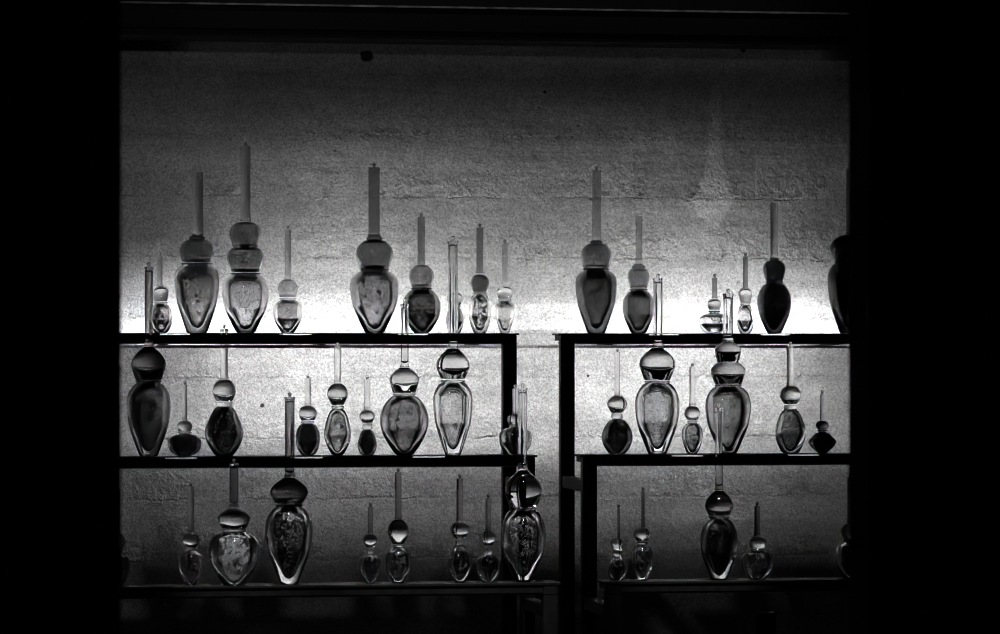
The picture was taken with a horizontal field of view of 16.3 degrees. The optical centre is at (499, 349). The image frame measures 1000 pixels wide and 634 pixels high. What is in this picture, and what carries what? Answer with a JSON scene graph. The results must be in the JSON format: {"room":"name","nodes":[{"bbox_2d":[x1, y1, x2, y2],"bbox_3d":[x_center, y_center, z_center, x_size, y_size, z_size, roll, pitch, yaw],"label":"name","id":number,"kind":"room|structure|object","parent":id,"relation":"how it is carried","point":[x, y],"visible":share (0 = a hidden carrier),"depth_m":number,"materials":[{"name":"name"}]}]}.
{"room":"glassware shop","nodes":[
{"label":"glassware shop","id":0,"kind":"room"},
{"bbox_2d":[121,40,848,633],"bbox_3d":[-0.090,0.250,8.064,4.800,2.600,0.250,0,0,-9],"label":"wall","id":1,"kind":"structure","parent":0,"point":[698,144],"depth_m":7.95,"materials":[{"name":"concrete"}]},
{"bbox_2d":[121,0,848,50],"bbox_3d":[-0.054,-0.869,7.837,4.800,0.362,0.130,0,0,-9],"label":"ceiling","id":2,"kind":"structure","parent":1,"relation":"attached to","point":[707,24],"depth_m":7.80,"materials":[{"name":"black"}]},
{"bbox_2d":[0,0,999,633],"bbox_3d":[0.344,0.250,5.384,4.800,2.600,0.120,0,0,-9],"label":"wall","id":3,"kind":"structure","parent":0,"point":[924,75],"depth_m":5.36,"materials":[{"name":"grey concrete"}]},
{"bbox_3d":[0.585,1.600,3.894,4.800,0.100,8.700,0,0,-9],"label":"floor","id":4,"kind":"structure","parent":0,"visible":0},
{"bbox_2d":[121,333,559,633],"bbox_3d":[-0.441,0.757,7.311,1.048,1.586,0.581,0,0,-9],"label":"shelf","id":5,"kind":"object","parent":4,"relation":"on","point":[508,588],"visible":0.51,"depth_m":7.28,"materials":[{"name":"metal"}]},
{"bbox_2d":[121,534,129,585],"bbox_3d":[-0.765,0.371,7.002,0.050,0.202,0.050,0,0,-18],"label":"glass bottle","id":6,"kind":"object","parent":5,"relation":"on","point":[125,563],"visible":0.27,"depth_m":6.99,"materials":[{"name":"clear glass"}]},
{"bbox_2d":[127,262,170,456],"bbox_3d":[-0.729,0.019,7.259,0.091,0.403,0.091,0,0,-9],"label":"glass bottle","id":7,"kind":"object","parent":5,"relation":"on","point":[148,400],"visible":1,"depth_m":7.23,"materials":[{"name":"black glass"}]},
{"bbox_2d":[153,252,171,332],"bbox_3d":[-0.728,-0.123,7.516,0.048,0.174,0.048,0,0,-18],"label":"glass bottle","id":8,"kind":"object","parent":5,"relation":"on","point":[162,313],"visible":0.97,"depth_m":7.50,"materials":[{"name":"clear glass"}]},
{"bbox_2d":[160,334,189,334],"bbox_3d":[-0.701,-0.034,7.523,0.064,0.003,0.079,0,0,-9],"label":"slip","id":9,"kind":"object","parent":5,"relation":"on","point":[160,334],"visible":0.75,"depth_m":7.48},
{"bbox_2d":[165,457,196,458],"bbox_3d":[-0.665,0.224,7.272,0.066,0.003,0.079,0,0,-9],"label":"slip","id":10,"kind":"object","parent":5,"relation":"on","point":[172,457],"visible":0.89,"depth_m":7.23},
{"bbox_2d":[168,381,201,455],"bbox_3d":[-0.655,0.142,7.271,0.070,0.156,0.070,0,0,-9],"label":"glass bottle","id":11,"kind":"object","parent":5,"relation":"on","point":[183,444],"visible":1,"depth_m":7.25,"materials":[{"name":"glass"}]},
{"bbox_2d":[178,482,203,584],"bbox_3d":[-0.620,0.369,7.025,0.051,0.207,0.051,0,0,-9],"label":"glass bottle","id":12,"kind":"object","parent":5,"relation":"on","point":[191,562],"visible":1,"depth_m":7.01,"materials":[{"name":"clear glass"}]},
{"bbox_2d":[175,172,218,332],"bbox_3d":[-0.652,-0.209,7.529,0.096,0.346,0.096,0,0,-6],"label":"glass bottle","id":13,"kind":"object","parent":5,"relation":"on","point":[196,280],"visible":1,"depth_m":7.50,"materials":[{"name":"clear glass"}]},
{"bbox_2d":[205,324,243,455],"bbox_3d":[-0.574,0.083,7.284,0.081,0.274,0.081,0,0,-9],"label":"glass bottle","id":14,"kind":"object","parent":5,"relation":"on","point":[224,431],"visible":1,"depth_m":7.26,"materials":[{"name":"glass"}]},
{"bbox_2d":[208,458,259,584],"bbox_3d":[-0.535,0.345,7.039,0.103,0.255,0.103,0,0,-12],"label":"glass bottle","id":15,"kind":"object","parent":5,"relation":"on","point":[233,553],"visible":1,"depth_m":7.01,"materials":[{"name":"clear glass"}]},
{"bbox_2d":[222,141,268,332],"bbox_3d":[-0.549,-0.243,7.545,0.101,0.413,0.101,0,0,33],"label":"glass bottle","id":16,"kind":"object","parent":5,"relation":"on","point":[245,296],"visible":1,"depth_m":7.52,"materials":[{"name":"clear glass"}]},
{"bbox_2d":[273,226,301,332],"bbox_3d":[-0.458,-0.153,7.560,0.063,0.232,0.063,0,0,-18],"label":"glass bottle","id":17,"kind":"object","parent":5,"relation":"on","point":[287,312],"visible":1,"depth_m":7.54,"materials":[{"name":"clear glass"}]},
{"bbox_2d":[265,392,312,584],"bbox_3d":[-0.425,0.279,7.057,0.096,0.387,0.096,0,0,22],"label":"glass bottle","id":18,"kind":"object","parent":5,"relation":"on","point":[288,526],"visible":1,"depth_m":7.03,"materials":[{"name":"clear glass"}]},
{"bbox_2d":[280,334,310,334],"bbox_3d":[-0.446,-0.034,7.564,0.069,0.003,0.079,0,0,-9],"label":"slip","id":19,"kind":"object","parent":5,"relation":"on","point":[280,334],"visible":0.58,"depth_m":7.53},
{"bbox_2d":[296,374,319,455],"bbox_3d":[-0.402,0.136,7.312,0.051,0.170,0.051,0,0,-9],"label":"glass bottle","id":20,"kind":"object","parent":5,"relation":"on","point":[307,433],"visible":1,"depth_m":7.30,"materials":[{"name":"glass"}]},
{"bbox_2d":[159,344,478,344],"bbox_3d":[-0.405,-0.021,7.716,0.894,0.020,0.211,0,0,-9],"label":"strip light","id":21,"kind":"object","parent":5,"relation":"attached to","point":[159,344],"visible":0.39,"depth_m":7.66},
{"bbox_2d":[324,342,350,455],"bbox_3d":[-0.340,0.102,7.322,0.057,0.237,0.057,0,0,-40],"label":"glass bottle","id":22,"kind":"object","parent":5,"relation":"on","point":[337,430],"visible":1,"depth_m":7.31,"materials":[{"name":"glass"}]},
{"bbox_2d":[357,375,376,454],"bbox_3d":[-0.278,0.137,7.332,0.041,0.168,0.041,0,0,-29],"label":"glass bottle","id":23,"kind":"object","parent":5,"relation":"on","point":[367,443],"visible":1,"depth_m":7.32,"materials":[{"name":"glass"}]},
{"bbox_2d":[359,503,381,583],"bbox_3d":[-0.263,0.391,7.083,0.045,0.163,0.045,0,0,22],"label":"glass bottle","id":24,"kind":"object","parent":5,"relation":"on","point":[370,564],"visible":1,"depth_m":7.07,"materials":[{"name":"glass"}]},
{"bbox_2d":[350,163,398,332],"bbox_3d":[-0.272,-0.222,7.590,0.106,0.370,0.106,0,0,-12],"label":"glass bottle","id":25,"kind":"object","parent":5,"relation":"on","point":[374,290],"visible":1,"depth_m":7.56,"materials":[{"name":"clear glass"}]},
{"bbox_2d":[385,468,410,582],"bbox_3d":[-0.206,0.356,7.092,0.053,0.233,0.053,0,0,-9],"label":"glass bottle","id":26,"kind":"object","parent":5,"relation":"on","point":[397,559],"visible":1,"depth_m":7.08,"materials":[{"name":"clear glass"}]},
{"bbox_2d":[380,299,428,454],"bbox_3d":[-0.201,0.057,7.344,0.103,0.328,0.103,0,0,10],"label":"glass bottle","id":27,"kind":"object","parent":5,"relation":"on","point":[404,418],"visible":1,"depth_m":7.32,"materials":[{"name":"clear glass"}]},
{"bbox_2d":[404,213,440,332],"bbox_3d":[-0.171,-0.167,7.607,0.083,0.261,0.083,0,0,-9],"label":"glass bottle","id":28,"kind":"object","parent":5,"relation":"on","point":[424,304],"visible":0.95,"depth_m":7.58,"materials":[{"name":"glass"}]},
{"bbox_2d":[413,456,444,457],"bbox_3d":[-0.155,0.224,7.354,0.068,0.003,0.079,0,0,-9],"label":"slip","id":29,"kind":"object","parent":5,"relation":"on","point":[413,456],"visible":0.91,"depth_m":7.32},
{"bbox_2d":[433,236,472,454],"bbox_3d":[-0.099,-0.009,7.361,0.083,0.460,0.083,0,0,-9],"label":"glass bottle","id":30,"kind":"object","parent":5,"relation":"on","point":[452,399],"visible":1,"depth_m":7.34,"materials":[{"name":"clear glass"}]},
{"bbox_2d":[446,292,463,332],"bbox_3d":[-0.098,-0.114,7.618,0.039,0.154,0.039,0,0,-40],"label":"glass bottle","id":31,"kind":"object","parent":5,"relation":"on","point":[460,298],"visible":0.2,"depth_m":7.61,"materials":[{"name":"clear glass"}]},
{"bbox_2d":[448,474,471,582],"bbox_3d":[-0.082,0.362,7.112,0.049,0.220,0.049,0,0,-9],"label":"glass bottle","id":32,"kind":"object","parent":5,"relation":"on","point":[459,562],"visible":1,"depth_m":7.10,"materials":[{"name":"clear glass"}]},
{"bbox_2d":[469,223,490,332],"bbox_3d":[-0.044,-0.156,7.627,0.049,0.239,0.049,0,0,-40],"label":"glass bottle","id":33,"kind":"object","parent":5,"relation":"on","point":[479,305],"visible":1,"depth_m":7.61,"materials":[{"name":"clear glass"}]},
{"bbox_2d":[477,494,499,581],"bbox_3d":[-0.024,0.383,7.122,0.047,0.179,0.047,0,0,-9],"label":"glass bottle","id":34,"kind":"object","parent":5,"relation":"on","point":[488,565],"visible":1,"depth_m":7.11,"materials":[{"name":"clear glass"}]},
{"bbox_2d":[495,240,513,332],"bbox_3d":[0.011,-0.139,7.636,0.042,0.204,0.042,0,0,33],"label":"glass bottle","id":35,"kind":"object","parent":5,"relation":"on","point":[504,308],"visible":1,"depth_m":7.62,"materials":[{"name":"clear glass"}]},
{"bbox_2d":[499,384,531,454],"bbox_3d":[0.033,0.146,7.382,0.069,0.148,0.069,0,0,-9],"label":"glass bottle","id":36,"kind":"object","parent":5,"relation":"on","point":[508,437],"visible":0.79,"depth_m":7.36,"materials":[{"name":"glass"}]},
{"bbox_2d":[501,383,545,581],"bbox_3d":[0.047,0.270,7.133,0.092,0.404,0.092,0,0,-9],"label":"glass bottle","id":37,"kind":"object","parent":5,"relation":"on","point":[523,533],"visible":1,"depth_m":7.11,"materials":[{"name":"clear glass"}]},
{"bbox_2d":[552,333,848,633],"bbox_3d":[0.616,0.757,7.360,0.882,1.586,0.822,0,0,-9],"label":"shelf","id":38,"kind":"object","parent":4,"relation":"on","point":[609,608],"visible":0.62,"depth_m":7.43,"materials":[{"name":"metal"}]},
{"bbox_2d":[575,165,616,332],"bbox_3d":[0.211,-0.221,7.668,0.091,0.368,0.091,0,0,-23],"label":"glass bottle","id":39,"kind":"object","parent":38,"relation":"on","point":[596,286],"visible":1,"depth_m":7.64,"materials":[{"name":"glass"}]},
{"bbox_2d":[602,348,632,453],"bbox_3d":[0.248,0.108,7.417,0.066,0.225,0.066,0,0,-9],"label":"glass bottle","id":40,"kind":"object","parent":38,"relation":"on","point":[617,436],"visible":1,"depth_m":7.40,"materials":[{"name":"black glass"}]},
{"bbox_2d":[608,504,626,580],"bbox_3d":[0.240,0.394,7.165,0.040,0.156,0.040,0,0,44],"label":"glass bottle","id":41,"kind":"object","parent":38,"relation":"on","point":[617,570],"visible":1,"depth_m":7.15,"materials":[{"name":"glass"}]},
{"bbox_2d":[623,216,652,332],"bbox_3d":[0.304,-0.165,7.683,0.070,0.257,0.070,0,0,-40],"label":"glass bottle","id":42,"kind":"object","parent":38,"relation":"on","point":[637,303],"visible":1,"depth_m":7.66,"materials":[{"name":"grey glass"}]},
{"bbox_2d":[631,487,653,580],"bbox_3d":[0.291,0.377,7.173,0.046,0.191,0.046,0,0,10],"label":"glass bottle","id":43,"kind":"object","parent":38,"relation":"on","point":[642,557],"visible":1,"depth_m":7.16,"materials":[{"name":"glass"}]},
{"bbox_2d":[635,274,679,453],"bbox_3d":[0.334,0.029,7.431,0.095,0.383,0.095,0,0,44],"label":"glass bottle","id":44,"kind":"object","parent":38,"relation":"on","point":[657,403],"visible":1,"depth_m":7.40,"materials":[{"name":"clear glass"}]},
{"bbox_2d":[672,455,702,455],"bbox_3d":[0.390,0.224,7.442,0.068,0.003,0.079,0,0,-9],"label":"slip","id":45,"kind":"object","parent":38,"relation":"on","point":[672,455],"visible":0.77,"depth_m":7.40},
{"bbox_2d":[682,362,702,453],"bbox_3d":[0.409,0.123,7.443,0.044,0.194,0.044,0,0,-12],"label":"glass bottle","id":46,"kind":"object","parent":38,"relation":"on","point":[692,433],"visible":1,"depth_m":7.43,"materials":[{"name":"clear glass"}]},
{"bbox_2d":[557,342,839,344],"bbox_3d":[0.480,-0.021,7.859,0.676,0.020,0.211,0,0,-9],"label":"strip light","id":47,"kind":"object","parent":38,"relation":"attached to","point":[557,342],"visible":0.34,"depth_m":7.81,"materials":[{"name":"white plastic"}]},
{"bbox_2d":[699,274,722,332],"bbox_3d":[0.472,-0.102,7.711,0.067,0.132,0.067,0,0,-18],"label":"glass bottle","id":48,"kind":"object","parent":38,"relation":"on","point":[711,322],"visible":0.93,"depth_m":7.69,"materials":[{"name":"clear glass"}]},
{"bbox_2d":[700,403,737,579],"bbox_3d":[0.450,0.290,7.199,0.077,0.364,0.077,0,0,-18],"label":"glass bottle","id":49,"kind":"object","parent":38,"relation":"on","point":[718,539],"visible":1,"depth_m":7.18,"materials":[{"name":"clear glass"}]},
{"bbox_2d":[705,289,750,453],"bbox_3d":[0.486,0.045,7.456,0.097,0.351,0.097,0,0,-12],"label":"glass bottle","id":50,"kind":"object","parent":38,"relation":"on","point":[728,374],"visible":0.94,"depth_m":7.43,"materials":[{"name":"clear glass"}]},
{"bbox_2d":[737,252,753,332],"bbox_3d":[0.541,-0.126,7.722,0.038,0.179,0.038,0,0,-1],"label":"glass bottle","id":51,"kind":"object","parent":38,"relation":"on","point":[745,319],"visible":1,"depth_m":7.71,"materials":[{"name":"clear glass"}]},
{"bbox_2d":[741,502,773,579],"bbox_3d":[0.531,0.393,7.212,0.067,0.159,0.067,0,0,-23],"label":"glass bottle","id":52,"kind":"object","parent":38,"relation":"on","point":[757,564],"visible":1,"depth_m":7.20,"materials":[{"name":"clear glass"}]},
{"bbox_2d":[755,611,776,633],"bbox_3d":[0.529,0.623,6.967,0.088,0.204,0.088,0,0,-23],"label":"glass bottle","id":53,"kind":"object","parent":38,"relation":"on","point":[765,620],"visible":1,"depth_m":6.95,"materials":[{"name":"black glass"}]},
{"bbox_2d":[757,202,790,332],"bbox_3d":[0.606,-0.181,7.732,0.075,0.289,0.075,0,0,-12],"label":"glass bottle","id":54,"kind":"object","parent":38,"relation":"on","point":[774,298],"visible":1,"depth_m":7.71,"materials":[{"name":"black glass"}]},
{"bbox_2d":[775,342,805,452],"bbox_3d":[0.620,0.101,7.477,0.066,0.239,0.066,0,0,33],"label":"glass bottle","id":55,"kind":"object","parent":38,"relation":"on","point":[790,430],"visible":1,"depth_m":7.46,"materials":[{"name":"clear glass"}]},
{"bbox_2d":[788,454,818,455],"bbox_3d":[0.639,0.224,7.483,0.068,0.003,0.079,0,0,-9],"label":"slip","id":56,"kind":"object","parent":38,"relation":"on","point":[788,454],"visible":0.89,"depth_m":7.44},
{"bbox_2d":[808,390,835,452],"bbox_3d":[0.690,0.153,7.489,0.060,0.135,0.060,0,0,-9],"label":"glass bottle","id":57,"kind":"object","parent":38,"relation":"on","point":[822,441],"visible":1,"depth_m":7.48,"materials":[{"name":"black glass"}]},
{"bbox_2d":[828,169,848,332],"bbox_3d":[0.779,-0.225,7.760,0.105,0.376,0.105,0,0,39],"label":"glass bottle","id":58,"kind":"object","parent":38,"relation":"on","point":[838,275],"visible":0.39,"depth_m":7.73,"materials":[{"name":"glass"}]},
{"bbox_2d":[835,477,848,578],"bbox_3d":[0.725,0.364,7.243,0.065,0.217,0.065,0,0,-9],"label":"glass bottle","id":59,"kind":"object","parent":38,"relation":"on","point":[842,550],"visible":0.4,"depth_m":7.23,"materials":[{"name":"glass"}]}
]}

